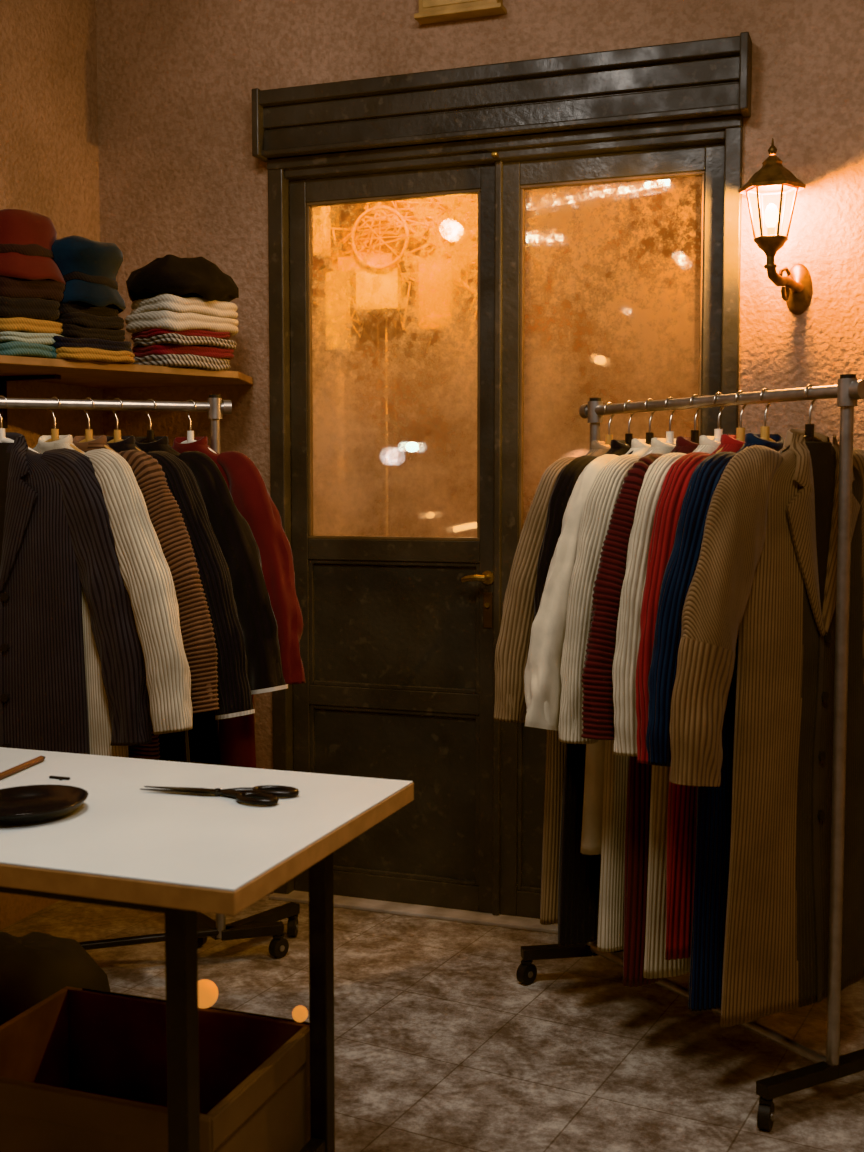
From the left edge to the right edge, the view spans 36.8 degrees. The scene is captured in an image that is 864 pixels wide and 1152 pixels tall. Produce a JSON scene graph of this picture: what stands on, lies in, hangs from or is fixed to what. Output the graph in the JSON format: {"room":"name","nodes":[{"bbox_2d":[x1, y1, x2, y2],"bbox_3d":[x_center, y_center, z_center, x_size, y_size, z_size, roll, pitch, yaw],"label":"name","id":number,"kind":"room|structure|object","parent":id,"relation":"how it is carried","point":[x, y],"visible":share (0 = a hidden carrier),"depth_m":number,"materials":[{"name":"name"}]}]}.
{"room":"clothing shop","nodes":[
{"label":"clothing shop","id":0,"kind":"room"},
{"bbox_2d":[0,0,103,929],"bbox_3d":[-1.917,-0.361,1.652,0.100,2.950,5.050,1,4,20],"label":"wall","id":1,"kind":"structure","parent":0,"point":[49,151],"depth_m":3.73,"materials":[{"name":"paint"}]},
{"bbox_2d":[0,355,252,427],"bbox_3d":[-0.933,-0.471,3.366,0.583,0.160,1.148,1,4,20],"label":"wall shelf","id":2,"kind":"object","parent":1,"relation":"attached to","point":[101,375],"visible":0.88,"depth_m":3.50,"materials":[{"name":"brown wood"}]},
{"bbox_2d":[0,275,64,358],"bbox_3d":[-1.051,-0.645,3.294,0.218,0.203,0.234,-4,6,-44],"label":"folded knitwear","id":3,"kind":"object","parent":2,"relation":"on","point":[29,311],"visible":0.87,"depth_m":3.20,"materials":[{"name":"fabric"}]},
{"bbox_2d":[0,209,65,284],"bbox_3d":[-1.047,-0.825,3.279,0.255,0.189,0.257,1,4,20],"label":"felt hat","id":4,"kind":"object","parent":3,"relation":"on","point":[27,238],"visible":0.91,"depth_m":3.19,"materials":[{"name":"red fabric"}]},
{"bbox_2d":[51,302,134,363],"bbox_3d":[-0.903,-0.625,3.370,0.228,0.157,0.204,-3,5,-38],"label":"folded knitwear","id":5,"kind":"object","parent":2,"relation":"on","point":[95,334],"visible":0.74,"depth_m":3.29,"materials":[{"name":"black fabric"}]},
{"bbox_2d":[45,235,125,313],"bbox_3d":[-0.908,-0.776,3.364,0.218,0.180,0.222,1,4,20],"label":"bucket hat","id":6,"kind":"object","parent":5,"relation":"on","point":[89,269],"visible":0.67,"depth_m":3.28,"materials":[{"name":"blue fabric"}]},
{"bbox_2d":[125,294,238,370],"bbox_3d":[-0.687,-0.660,3.580,0.248,0.196,0.264,4,5,43],"label":"folded knitwear","id":7,"kind":"object","parent":2,"relation":"on","point":[169,330],"visible":0.95,"depth_m":3.48,"materials":[{"name":"white fabric"}]},
{"bbox_2d":[126,254,238,301],"bbox_3d":[-0.687,-0.806,3.567,0.306,0.140,0.301,1,4,20],"label":"beret","id":8,"kind":"object","parent":7,"relation":"on","point":[169,274],"visible":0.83,"depth_m":3.47,"materials":[{"name":"black fabric"}]},
{"bbox_2d":[0,894,863,1151],"bbox_3d":[0.025,1.188,1.070,4.220,0.060,5.270,1,4,20],"label":"floor","id":9,"kind":"structure","parent":0,"point":[440,1046],"depth_m":2.90,"materials":[{"name":"stone"}]},
{"bbox_2d":[0,932,110,1025],"bbox_3d":[-0.856,0.904,2.713,0.356,0.297,0.353,1,4,20],"label":"bag","id":10,"kind":"object","parent":9,"relation":"on","point":[34,966],"visible":0.48,"depth_m":2.64,"materials":[{"name":"leather"}]},
{"bbox_2d":[0,395,299,957],"bbox_3d":[-0.732,0.279,3.216,0.893,1.455,0.369,-1,4,-19],"label":"clothes rack","id":11,"kind":"object","parent":9,"relation":"on","point":[265,923],"visible":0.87,"depth_m":3.26,"materials":[{"name":"metal"}]},
{"bbox_2d":[0,395,151,753],"bbox_3d":[-0.979,0.139,3.111,0.690,1.138,0.091,1,4,16],"label":"coat","id":12,"kind":"object","parent":11,"relation":"hanging from","point":[57,541],"visible":0.81,"depth_m":3.05,"materials":[{"name":"fabric"}]},
{"bbox_2d":[33,397,192,757],"bbox_3d":[-0.842,0.144,3.121,0.744,1.147,0.084,3,5,36],"label":"coat","id":13,"kind":"object","parent":11,"relation":"hanging from","point":[145,571],"visible":0.33,"depth_m":2.96,"materials":[{"name":"white fabric"}]},
{"bbox_2d":[73,397,218,759],"bbox_3d":[-0.773,0.052,3.142,0.713,0.967,0.077,3,5,35],"label":"coat","id":14,"kind":"object","parent":11,"relation":"hanging from","point":[197,633],"visible":0.12,"depth_m":2.98,"materials":[{"name":"brown fabric"}]},
{"bbox_2d":[106,398,254,762],"bbox_3d":[-0.700,0.036,3.160,0.701,0.938,0.081,3,5,34],"label":"coat","id":15,"kind":"object","parent":11,"relation":"hanging from","point":[234,691],"visible":0.24,"depth_m":3.01,"materials":[{"name":"ribbed knit wool cloth"},{"name":"wood"}]},
{"bbox_2d":[135,399,287,764],"bbox_3d":[-0.634,0.054,3.195,0.688,0.977,0.081,3,5,32],"label":"coat","id":16,"kind":"object","parent":11,"relation":"hanging from","point":[235,538],"visible":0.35,"depth_m":3.06,"materials":[{"name":"fabric"}]},
{"bbox_2d":[172,399,305,767],"bbox_3d":[-0.562,0.131,3.240,0.638,1.137,0.076,3,5,35],"label":"coat","id":17,"kind":"object","parent":11,"relation":"hanging from","point":[246,485],"visible":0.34,"depth_m":3.10,"materials":[{"name":"fabric"}]},
{"bbox_2d":[0,986,309,1151],"bbox_3d":[-0.504,0.931,2.172,0.515,0.300,0.366,1,4,20],"label":"crate","id":18,"kind":"object","parent":9,"relation":"on","point":[81,1070],"visible":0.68,"depth_m":2.26,"materials":[{"name":"brown wood"}]},
{"bbox_2d":[82,979,308,1024],"bbox_3d":[-0.429,0.744,2.321,0.460,0.052,0.050,1,4,20],"label":"string lights","id":19,"kind":"object","parent":18,"relation":"on","point":[207,989],"visible":0.9,"depth_m":2.29,"materials":[{"name":"orange glass"}]},
{"bbox_2d":[0,747,413,1151],"bbox_3d":[-0.714,0.720,2.175,1.220,0.720,0.645,1,4,20],"label":"work table","id":20,"kind":"object","parent":9,"relation":"on","point":[177,855],"visible":0.94,"depth_m":1.92,"materials":[{"name":"white laminate"}]},
{"bbox_2d":[0,756,44,779],"bbox_3d":[-0.746,0.346,2.275,0.010,0.012,0.284,1,4,11],"label":"pencil","id":21,"kind":"object","parent":20,"relation":"on","point":[39,759],"visible":1,"depth_m":2.32,"materials":[{"name":"brown wood"}]},
{"bbox_2d":[0,785,87,824],"bbox_3d":[-0.632,0.359,2.024,0.180,0.022,0.202,1,4,20],"label":"dish","id":22,"kind":"object","parent":20,"relation":"on","point":[30,804],"visible":1,"depth_m":2.06,"materials":[{"name":"ceramic"}]},
{"bbox_2d":[49,776,69,779],"bbox_3d":[-0.649,0.351,2.257,0.040,0.004,0.012,1,4,20],"label":"clip","id":23,"kind":"object","parent":20,"relation":"on","point":[51,777],"visible":1,"depth_m":2.26,"materials":[{"name":"metal"}]},
{"bbox_2d":[140,785,298,805],"bbox_3d":[-0.353,0.354,2.144,0.263,0.014,0.105,1,4,20],"label":"scissors","id":24,"kind":"object","parent":20,"relation":"on","point":[264,795],"visible":1,"depth_m":2.12,"materials":[{"name":"metal"}]},
{"bbox_2d":[269,890,557,933],"bbox_3d":[0.170,0.968,3.709,1.340,0.012,0.150,1,4,20],"label":"threshold","id":25,"kind":"object","parent":9,"relation":"on","point":[406,909],"depth_m":3.72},
{"bbox_2d":[516,374,863,1130],"bbox_3d":[0.600,0.310,2.881,0.417,1.440,0.890,-2,5,-29],"label":"clothes rack","id":26,"kind":"object","parent":9,"relation":"on","point":[832,1066],"visible":0.76,"depth_m":2.54,"materials":[{"name":"metal"}]},
{"bbox_2d":[494,402,613,924],"bbox_3d":[0.379,0.198,3.097,0.654,1.223,0.089,-3,5,-41],"label":"coat","id":27,"kind":"object","parent":26,"relation":"hanging from","point":[512,647],"visible":0.16,"depth_m":2.93,"materials":[{"name":"brown fabric"}]},
{"bbox_2d":[534,400,633,946],"bbox_3d":[0.443,0.216,3.054,0.583,1.252,0.088,-3,5,-40],"label":"coat","id":28,"kind":"object","parent":26,"relation":"hanging from","point":[579,873],"visible":0.1,"depth_m":2.97,"materials":[{"name":"fabric"}]},
{"bbox_2d":[524,398,654,854],"bbox_3d":[0.441,0.106,2.946,0.697,1.017,0.087,-4,5,-42],"label":"jacket","id":29,"kind":"object","parent":26,"relation":"hanging from","point":[542,678],"visible":0.25,"depth_m":2.77,"materials":[{"name":"fabric"}]},
{"bbox_2d":[558,397,675,951],"bbox_3d":[0.502,0.208,2.923,0.632,1.218,0.081,-4,5,-41],"label":"coat","id":30,"kind":"object","parent":26,"relation":"hanging from","point":[602,496],"visible":0.23,"depth_m":2.77,"materials":[{"name":"fabric"}]},
{"bbox_2d":[581,394,699,986],"bbox_3d":[0.539,0.238,2.847,0.638,1.267,0.089,-4,5,-41],"label":"coat","id":31,"kind":"object","parent":26,"relation":"hanging from","point":[598,705],"visible":0.22,"depth_m":2.69,"materials":[{"name":"fabric"}]},
{"bbox_2d":[612,392,723,978],"bbox_3d":[0.587,0.222,2.794,0.606,1.228,0.080,-4,5,-43],"label":"coat","id":32,"kind":"object","parent":26,"relation":"hanging from","point":[628,633],"visible":0.15,"depth_m":2.63,"materials":[{"name":"fabric"}]},
{"bbox_2d":[635,390,745,959],"bbox_3d":[0.629,0.196,2.737,0.587,1.167,0.090,-3,5,-40],"label":"coat","id":33,"kind":"object","parent":26,"relation":"hanging from","point":[682,799],"visible":0.19,"depth_m":2.63,"materials":[{"name":"red fabric"}]},
{"bbox_2d":[646,388,783,1011],"bbox_3d":[0.643,0.241,2.663,0.647,1.248,0.092,-4,5,-41],"label":"coat","id":34,"kind":"object","parent":26,"relation":"hanging from","point":[714,804],"visible":0.2,"depth_m":2.59,"materials":[{"name":"blue fabric"}]},
{"bbox_2d":[669,384,863,1026],"bbox_3d":[0.696,0.241,2.555,0.716,1.233,0.091,-3,5,-39],"label":"overcoat","id":35,"kind":"object","parent":26,"relation":"hanging from","point":[766,570],"visible":0.89,"depth_m":2.50,"materials":[{"name":"brown fabric"}]},
{"bbox_2d":[96,0,863,893],"bbox_3d":[0.897,-0.482,3.382,4.220,2.950,0.120,1,4,20],"label":"wall","id":36,"kind":"structure","parent":0,"point":[180,176],"depth_m":3.63,"materials":[{"name":"paint"}]},
{"bbox_2d":[289,163,494,912],"bbox_3d":[-0.119,-0.091,3.725,0.634,2.098,0.096,1,4,20],"label":"door","id":37,"kind":"structure","parent":36,"relation":"in","point":[396,641],"depth_m":3.76,"materials":[{"name":"paint"}]},
{"bbox_2d":[414,0,506,24],"bbox_3d":[0.076,-1.576,3.509,0.247,0.125,0.055,1,4,20],"label":"sign box","id":38,"kind":"object","parent":36,"relation":"attached to","point":[430,11],"visible":1,"depth_m":3.50,"materials":[{"name":"brown wood"}]},
{"bbox_2d":[252,32,751,915],"bbox_3d":[0.166,-0.197,3.611,1.377,2.350,0.182,1,4,20],"label":"door frame","id":39,"kind":"structure","parent":36,"relation":"attached to","point":[690,93],"depth_m":3.50,"materials":[{"name":"black wood"}]},
{"bbox_2d":[500,143,724,918],"bbox_3d":[0.480,-0.078,3.540,0.603,2.098,0.040,1,4,20],"label":"door","id":40,"kind":"structure","parent":36,"relation":"in","point":[647,321],"depth_m":3.51,"materials":[{"name":"paint"}]},
{"bbox_2d":[739,138,811,314],"bbox_3d":[0.845,-0.862,3.202,0.171,0.412,0.204,1,4,20],"label":"wall lantern","id":41,"kind":"object","parent":36,"relation":"attached to","point":[773,179],"visible":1,"depth_m":3.17,"materials":[{"name":"brown metal"}]},
{"label":"outside","id":42,"kind":"structure","parent":0,"visible":0},
{"bbox_2d":[628,192,630,263],"bbox_3d":[0.661,-1.678,4.332,0.032,1.597,0.031,1,4,20],"label":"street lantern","id":43,"kind":"object","parent":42,"point":[630,192],"visible":0.02,"depth_m":4.38,"materials":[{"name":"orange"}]},
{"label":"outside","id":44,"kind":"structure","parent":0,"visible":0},
{"bbox_3d":[0.110,0.928,4.809,6.000,0.058,1.820,1,4,20],"label":"pavement","id":45,"kind":"object","parent":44,"visible":0},
{"bbox_2d":[313,206,452,535],"bbox_3d":[-0.166,-0.223,4.700,0.500,2.250,0.140,1,4,20],"label":"stall","id":46,"kind":"object","parent":45,"relation":"on","point":[388,279],"visible":0.48,"depth_m":4.64,"materials":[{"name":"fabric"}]},
{"bbox_2d":[406,442,418,536],"bbox_3d":[-0.071,0.208,4.728,0.048,1.386,0.047,1,4,20],"label":"street lantern","id":47,"kind":"object","parent":45,"relation":"on","point":[412,447],"visible":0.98,"depth_m":4.69,"materials":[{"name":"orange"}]},
{"bbox_2d":[430,512,434,536],"bbox_3d":[-0.006,0.335,4.714,0.032,1.135,0.031,1,4,20],"label":"street lantern","id":48,"kind":"object","parent":45,"relation":"on","point":[431,513],"visible":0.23,"depth_m":4.68,"materials":[{"name":"brown"}]},
{"bbox_2d":[313,191,555,535],"bbox_3d":[-0.045,-0.356,4.662,1.050,2.520,0.082,1,4,20],"label":"decoration","id":49,"kind":"object","parent":45,"relation":"on","point":[355,228],"visible":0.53,"depth_m":4.65,"materials":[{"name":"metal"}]},
{"bbox_2d":[526,235,562,241],"bbox_3d":[0.387,-1.814,4.421,0.125,1.337,0.028,1,4,20],"label":"tube light","id":50,"kind":"object","parent":49,"relation":"attached to","point":[536,236],"visible":0.13,"depth_m":4.47,"materials":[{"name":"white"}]},
{"bbox_2d":[526,179,670,206],"bbox_3d":[0.559,-1.865,4.356,0.495,1.227,0.024,1,4,20],"label":"tube light","id":51,"kind":"object","parent":49,"relation":"attached to","point":[665,182],"visible":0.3,"depth_m":4.33,"materials":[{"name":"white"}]},
{"bbox_2d":[453,522,476,536],"bbox_3d":[0.135,0.355,4.666,0.124,1.101,0.025,1,4,20],"label":"tube light","id":52,"kind":"object","parent":45,"relation":"on","point":[470,525],"visible":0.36,"depth_m":4.63,"materials":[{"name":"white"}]},
{"bbox_2d":[312,176,701,536],"bbox_3d":[0.113,-0.800,4.698,6.000,3.400,1.800,1,4,20],"label":"wall","id":53,"kind":"structure","parent":45,"relation":"on","point":[443,439],"depth_m":5.58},
{"bbox_2d":[447,196,462,239],"bbox_3d":[0.069,-1.724,3.850,0.048,1.437,0.047,1,4,20],"label":"street lamp","id":54,"kind":"object","parent":53,"relation":"attached to","point":[454,232],"visible":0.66,"depth_m":3.88,"materials":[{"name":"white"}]},
{"bbox_2d":[678,178,684,265],"bbox_3d":[0.830,-1.750,4.266,0.044,1.443,0.043,1,4,20],"label":"street lantern","id":55,"kind":"object","parent":53,"relation":"attached to","point":[682,255],"visible":0.27,"depth_m":4.31,"materials":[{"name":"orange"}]},
{"bbox_2d":[594,355,605,440],"bbox_3d":[0.573,0.082,4.487,0.040,1.671,0.039,1,4,20],"label":"street lantern","id":56,"kind":"object","parent":45,"relation":"on","point":[600,358],"visible":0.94,"depth_m":4.42,"materials":[{"name":"brown"}]}
]}

